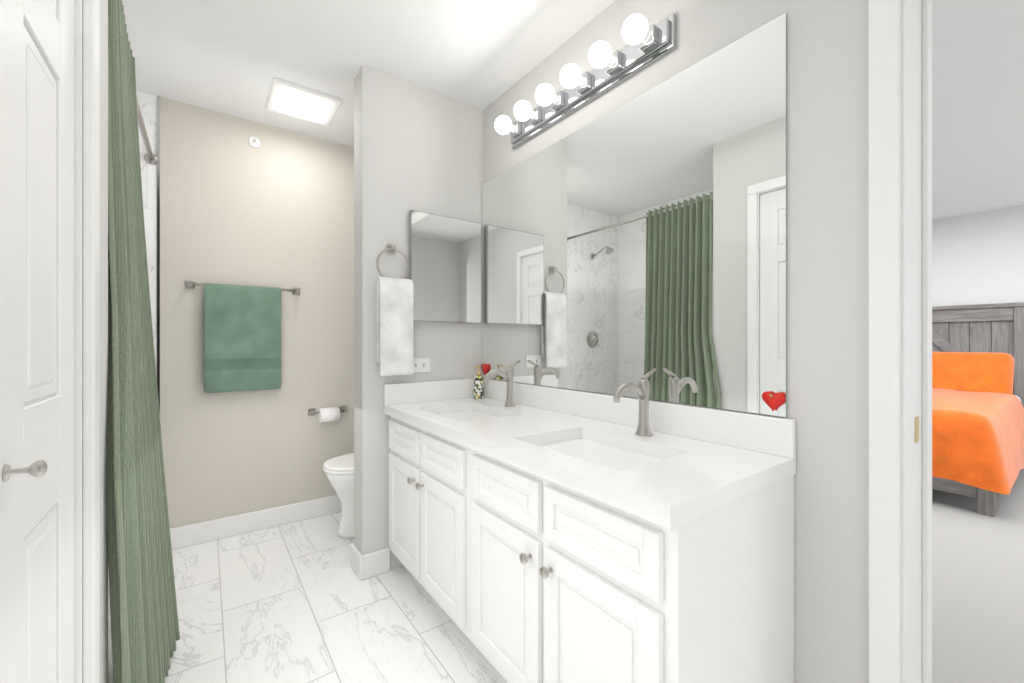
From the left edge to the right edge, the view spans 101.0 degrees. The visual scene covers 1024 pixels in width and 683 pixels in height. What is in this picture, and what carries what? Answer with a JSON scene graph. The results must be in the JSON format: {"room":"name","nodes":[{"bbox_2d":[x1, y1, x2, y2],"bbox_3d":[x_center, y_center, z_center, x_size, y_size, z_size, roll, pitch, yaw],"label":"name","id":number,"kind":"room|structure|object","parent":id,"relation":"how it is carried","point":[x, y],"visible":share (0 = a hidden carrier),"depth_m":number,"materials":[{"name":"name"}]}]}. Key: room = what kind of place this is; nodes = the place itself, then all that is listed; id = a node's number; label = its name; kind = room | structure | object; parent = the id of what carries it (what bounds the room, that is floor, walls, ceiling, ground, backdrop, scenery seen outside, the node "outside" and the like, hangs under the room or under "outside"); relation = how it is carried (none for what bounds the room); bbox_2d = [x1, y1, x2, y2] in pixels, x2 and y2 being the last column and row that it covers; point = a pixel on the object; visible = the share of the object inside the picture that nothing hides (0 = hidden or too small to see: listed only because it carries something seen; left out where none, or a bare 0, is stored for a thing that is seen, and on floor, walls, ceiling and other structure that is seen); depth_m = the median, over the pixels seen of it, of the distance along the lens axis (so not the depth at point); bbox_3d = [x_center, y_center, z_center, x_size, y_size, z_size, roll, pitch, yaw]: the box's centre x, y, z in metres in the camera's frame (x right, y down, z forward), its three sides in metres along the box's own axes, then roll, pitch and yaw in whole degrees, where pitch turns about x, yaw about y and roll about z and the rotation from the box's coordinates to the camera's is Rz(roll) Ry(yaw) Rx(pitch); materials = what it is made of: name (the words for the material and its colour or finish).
{"room":"bathroom","nodes":[
{"label":"bathroom","id":0,"kind":"room"},
{"bbox_2d":[100,0,107,682],"bbox_3d":[-0.538,-0.093,-0.131,0.620,2.440,2.560,0,0,-36],"label":"wall","id":1,"kind":"structure","parent":0,"point":[103,317],"depth_m":1.04,"materials":[{"name":"paint"}]},
{"bbox_2d":[0,0,73,682],"bbox_3d":[-0.644,0.109,0.530,0.072,2.016,0.785,0,0,-36],"label":"closet door","id":2,"kind":"structure","parent":1,"relation":"in","point":[36,341],"depth_m":0.66,"materials":[{"name":"paint"}]},
{"bbox_2d":[74,0,99,682],"bbox_3d":[-0.679,0.082,0.505,0.138,2.090,0.911,0,0,-36],"label":"door frame","id":3,"kind":"structure","parent":1,"relation":"attached to","point":[86,341],"depth_m":0.86,"materials":[{"name":"paint"}]},
{"bbox_2d":[106,0,179,682],"bbox_3d":[-1.418,0.047,1.667,0.186,2.100,1.514,0,0,-36],"label":"shower curtain","id":4,"kind":"object","parent":1,"relation":"attached to","point":[145,634],"visible":0.92,"depth_m":1.18,"materials":[{"name":"green fabric"}]},
{"bbox_2d":[136,90,156,376],"bbox_3d":[-2.291,-0.093,2.043,0.901,2.440,0.120,0,0,-36],"label":"tiled wall","id":5,"kind":"structure","parent":0,"point":[147,102],"depth_m":2.24,"materials":[{"name":"tile"}]},
{"bbox_2d":[157,95,159,411],"bbox_3d":[-1.890,-0.093,2.257,0.012,2.440,0.006,0,0,-36],"label":"trim","id":6,"kind":"structure","parent":5,"relation":"attached to","point":[158,244],"depth_m":2.25,"materials":[{"name":"silver metal"}]},
{"bbox_2d":[160,97,353,527],"bbox_3d":[-1.329,-0.093,2.743,1.479,2.440,0.120,0,0,-36],"label":"wall","id":7,"kind":"structure","parent":0,"point":[275,208],"depth_m":2.52,"materials":[{"name":"paint"}]},
{"bbox_2d":[185,281,299,392],"bbox_3d":[-1.543,-0.025,2.459,0.574,0.620,0.085,0,0,-36],"label":"bar","id":8,"kind":"object","parent":7,"relation":"attached to","point":[242,337],"visible":1,"depth_m":2.41,"materials":[{"name":"green fabric"}]},
{"bbox_2d":[203,283,281,392],"bbox_3d":[-1.550,-0.025,2.443,0.381,0.625,0.066,0,0,-36],"label":"towel","id":9,"kind":"object","parent":8,"relation":"hanging from","point":[242,323],"depth_m":2.41,"materials":[{"name":"green fabric"}]},
{"bbox_2d":[248,136,260,147],"bbox_3d":[-1.527,-1.188,2.506,0.064,0.064,0.030,0,0,-36],"label":"sprinkler","id":10,"kind":"object","parent":7,"relation":"attached to","point":[253,141],"visible":1,"depth_m":2.51,"materials":[{"name":"white plastic"}]},
{"bbox_2d":[170,495,340,549],"bbox_3d":[-1.285,1.069,2.688,1.473,0.115,0.020,0,0,-36],"label":"baseboard","id":11,"kind":"structure","parent":7,"relation":"attached to","point":[202,532],"depth_m":2.50,"materials":[{"name":"paint"}]},
{"bbox_2d":[308,406,347,422],"bbox_3d":[-1.174,0.470,2.720,0.239,0.092,0.098,0,0,-36],"label":"paper holder","id":12,"kind":"object","parent":7,"relation":"attached to","point":[329,414],"visible":1,"depth_m":2.69,"materials":[{"name":"white paper"}]},
{"bbox_2d":[165,512,507,682],"bbox_3d":[-0.458,1.157,0.897,2.520,0.060,4.130,0,0,-36],"label":"floor","id":13,"kind":"structure","parent":0,"point":[297,602],"depth_m":1.71,"materials":[{"name":"tile"}]},
{"bbox_2d":[108,570,113,682],"bbox_3d":[-1.792,0.876,1.436,0.748,0.499,1.444,0,0,-36],"label":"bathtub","id":14,"kind":"object","parent":13,"relation":"on","point":[110,669],"depth_m":1.27,"materials":[{"name":"ceramic"}]},
{"bbox_2d":[323,453,353,538],"bbox_3d":[-0.770,0.742,2.604,0.731,0.769,0.450,0,0,-36],"label":"toilet","id":15,"kind":"object","parent":13,"relation":"on","point":[339,471],"visible":0.23,"depth_m":2.40,"materials":[{"name":"ceramic"}]},
{"bbox_2d":[384,412,795,682],"bbox_3d":[0.057,0.739,1.589,0.588,0.774,1.566,0,0,-36],"label":"bathroom vanity","id":16,"kind":"object","parent":13,"relation":"on","point":[540,534],"depth_m":1.06,"materials":[{"name":"paint"}]},
{"bbox_2d":[384,396,795,523],"bbox_3d":[0.065,0.331,1.594,0.569,0.042,1.571,0,0,-36],"label":"countertop","id":17,"kind":"structure","parent":16,"relation":"on","point":[670,488],"depth_m":1.10,"materials":[{"name":"white stone"}]},
{"bbox_2d":[440,408,499,419],"bbox_3d":[-0.196,0.417,1.890,0.340,0.154,0.470,0,0,-36],"label":"sink","id":18,"kind":"object","parent":17,"relation":"in","point":[456,413],"depth_m":2.04,"materials":[{"name":"white ceramic"}]},
{"bbox_2d":[474,366,483,398],"bbox_3d":[-0.186,0.220,2.290,0.070,0.178,0.056,0,0,-36],"label":"soap dispenser","id":19,"kind":"object","parent":17,"relation":"on","point":[478,386],"visible":1,"depth_m":2.27,"materials":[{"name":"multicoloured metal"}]},
{"bbox_2d":[483,360,520,407],"bbox_3d":[-0.045,0.200,2.000,0.210,0.219,0.057,0,0,-36],"label":"faucet","id":20,"kind":"object","parent":17,"relation":"on","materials":[{"name":"silver metal"}]},
{"bbox_2d":[536,432,675,467],"bbox_3d":[0.253,0.417,1.271,0.340,0.154,0.469,0,0,-36],"label":"sink","id":21,"kind":"object","parent":17,"relation":"in","point":[614,453],"depth_m":1.35,"materials":[{"name":"white ceramic"}]},
{"bbox_2d":[608,368,655,439],"bbox_3d":[0.404,0.200,1.381,0.210,0.219,0.056,0,0,-36],"label":"faucet","id":22,"kind":"object","parent":17,"relation":"on","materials":[{"name":"silver metal"}]},
{"bbox_2d":[354,65,482,569],"bbox_3d":[-0.478,-0.093,2.258,0.673,2.440,0.135,0,0,-36],"label":"wall","id":23,"kind":"structure","parent":0,"point":[417,148],"depth_m":2.10,"materials":[{"name":"paint"}]},
{"bbox_2d":[350,543,389,570],"bbox_3d":[-0.545,1.069,2.302,0.650,0.115,0.016,0,0,-36],"label":"baseboard","id":24,"kind":"structure","parent":23,"relation":"attached to","point":[369,565],"depth_m":2.03,"materials":[{"name":"paint"}]},
{"bbox_2d":[376,244,413,375],"bbox_3d":[-0.573,-0.158,2.062,0.177,0.644,0.069,0,0,-36],"label":"towel ring","id":25,"kind":"object","parent":23,"relation":"attached to","point":[394,328],"visible":1,"depth_m":2.04,"materials":[{"name":"white fabric"}]},
{"bbox_2d":[414,358,429,372],"bbox_3d":[-0.475,0.122,2.171,0.120,0.074,0.008,0,0,-36],"label":"electrical outlet plate","id":26,"kind":"object","parent":23,"relation":"attached to","point":[421,364],"visible":0.71,"depth_m":2.18,"materials":[{"name":"white plastic"}]},
{"bbox_2d":[384,380,473,403],"bbox_3d":[-0.399,0.259,2.215,0.549,0.102,0.020,0,0,-36],"label":"backsplash","id":27,"kind":"structure","parent":23,"relation":"attached to","point":[413,392],"depth_m":2.18,"materials":[{"name":"white stone"}]},
{"bbox_2d":[408,210,480,322],"bbox_3d":[-0.347,-0.381,2.247,0.417,0.558,0.030,0,0,-36],"label":"mirrored medicine cabinet","id":28,"kind":"object","parent":23,"relation":"attached to","point":[444,261],"visible":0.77,"depth_m":2.22,"materials":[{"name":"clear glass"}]},
{"bbox_2d":[122,0,1023,219],"bbox_3d":[1.888,-1.353,1.990,7.600,0.080,7.240,0,0,-36],"label":"ceiling","id":29,"kind":"structure","parent":0,"point":[233,57],"depth_m":1.95,"materials":[{"name":"paint"}]},
{"bbox_2d":[266,77,341,126],"bbox_3d":[-1.145,-1.297,2.320,0.330,0.032,0.330,0,0,-36],"label":"recessed light","id":30,"kind":"object","parent":29,"relation":"in","point":[299,102],"visible":1,"depth_m":2.27,"materials":[{"name":"white plastic"}]},
{"bbox_2d":[483,0,868,682],"bbox_3d":[0.853,-0.093,1.237,0.280,2.440,7.240,0,0,-36],"label":"wall","id":31,"kind":"structure","parent":0,"point":[827,224],"depth_m":1.09,"materials":[{"name":"paint"}]},
{"bbox_2d":[495,13,675,148],"bbox_3d":[0.214,-1.038,1.738,0.159,0.116,0.920,0,0,-36],"label":"vanity light bar","id":32,"kind":"object","parent":31,"relation":"attached to","point":[645,47],"visible":1,"depth_m":1.63,"materials":[{"name":"silver metal"}]},
{"bbox_2d":[482,13,786,416],"bbox_3d":[0.286,-0.342,1.768,0.006,1.092,1.548,0,0,-36],"label":"mirror","id":33,"kind":"object","parent":31,"relation":"attached to","point":[636,239],"visible":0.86,"depth_m":1.45,"materials":[{"name":"clear glass"}]},
{"bbox_2d":[481,364,785,410],"bbox_3d":[0.280,0.158,1.755,0.018,0.067,1.541,0,0,-36],"label":"heart decoration","id":34,"kind":"object","parent":33,"relation":"attached to","point":[772,401],"visible":0.96,"depth_m":1.16,"materials":[{"name":"red plastic"}]},
{"bbox_2d":[484,384,795,459],"bbox_3d":[0.287,0.259,1.755,0.020,0.102,1.571,0,0,-36],"label":"backsplash","id":35,"kind":"structure","parent":31,"relation":"attached to","point":[761,433],"depth_m":1.36,"materials":[{"name":"white stone"}]},
{"bbox_2d":[869,0,934,682],"bbox_3d":[1.243,0.082,0.699,0.316,2.090,0.952,0,0,-36],"label":"door frame","id":36,"kind":"structure","parent":31,"relation":"attached to","point":[900,341],"depth_m":0.98,"materials":[{"name":"paint"}]},
{"bbox_2d":[932,469,1023,682],"bbox_3d":[2.907,1.155,2.730,5.080,0.064,7.240,0,0,-36],"label":"floor","id":37,"kind":"structure","parent":0,"point":[977,598],"depth_m":1.91,"materials":[{"name":"grey carpet"}]},
{"bbox_2d":[932,302,1023,516],"bbox_3d":[3.504,0.377,4.011,2.361,1.500,1.760,0,0,-36],"label":"bed","id":38,"kind":"object","parent":37,"relation":"on","point":[977,418],"visible":0.4,"depth_m":3.51,"materials":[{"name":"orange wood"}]},
{"bbox_2d":[932,205,1023,351],"bbox_3d":[4.914,-0.093,4.188,0.120,2.440,7.240,0,0,-36],"label":"wall","id":39,"kind":"structure","parent":0,"point":[977,258],"depth_m":4.30,"materials":[{"name":"paint"}]}
]}

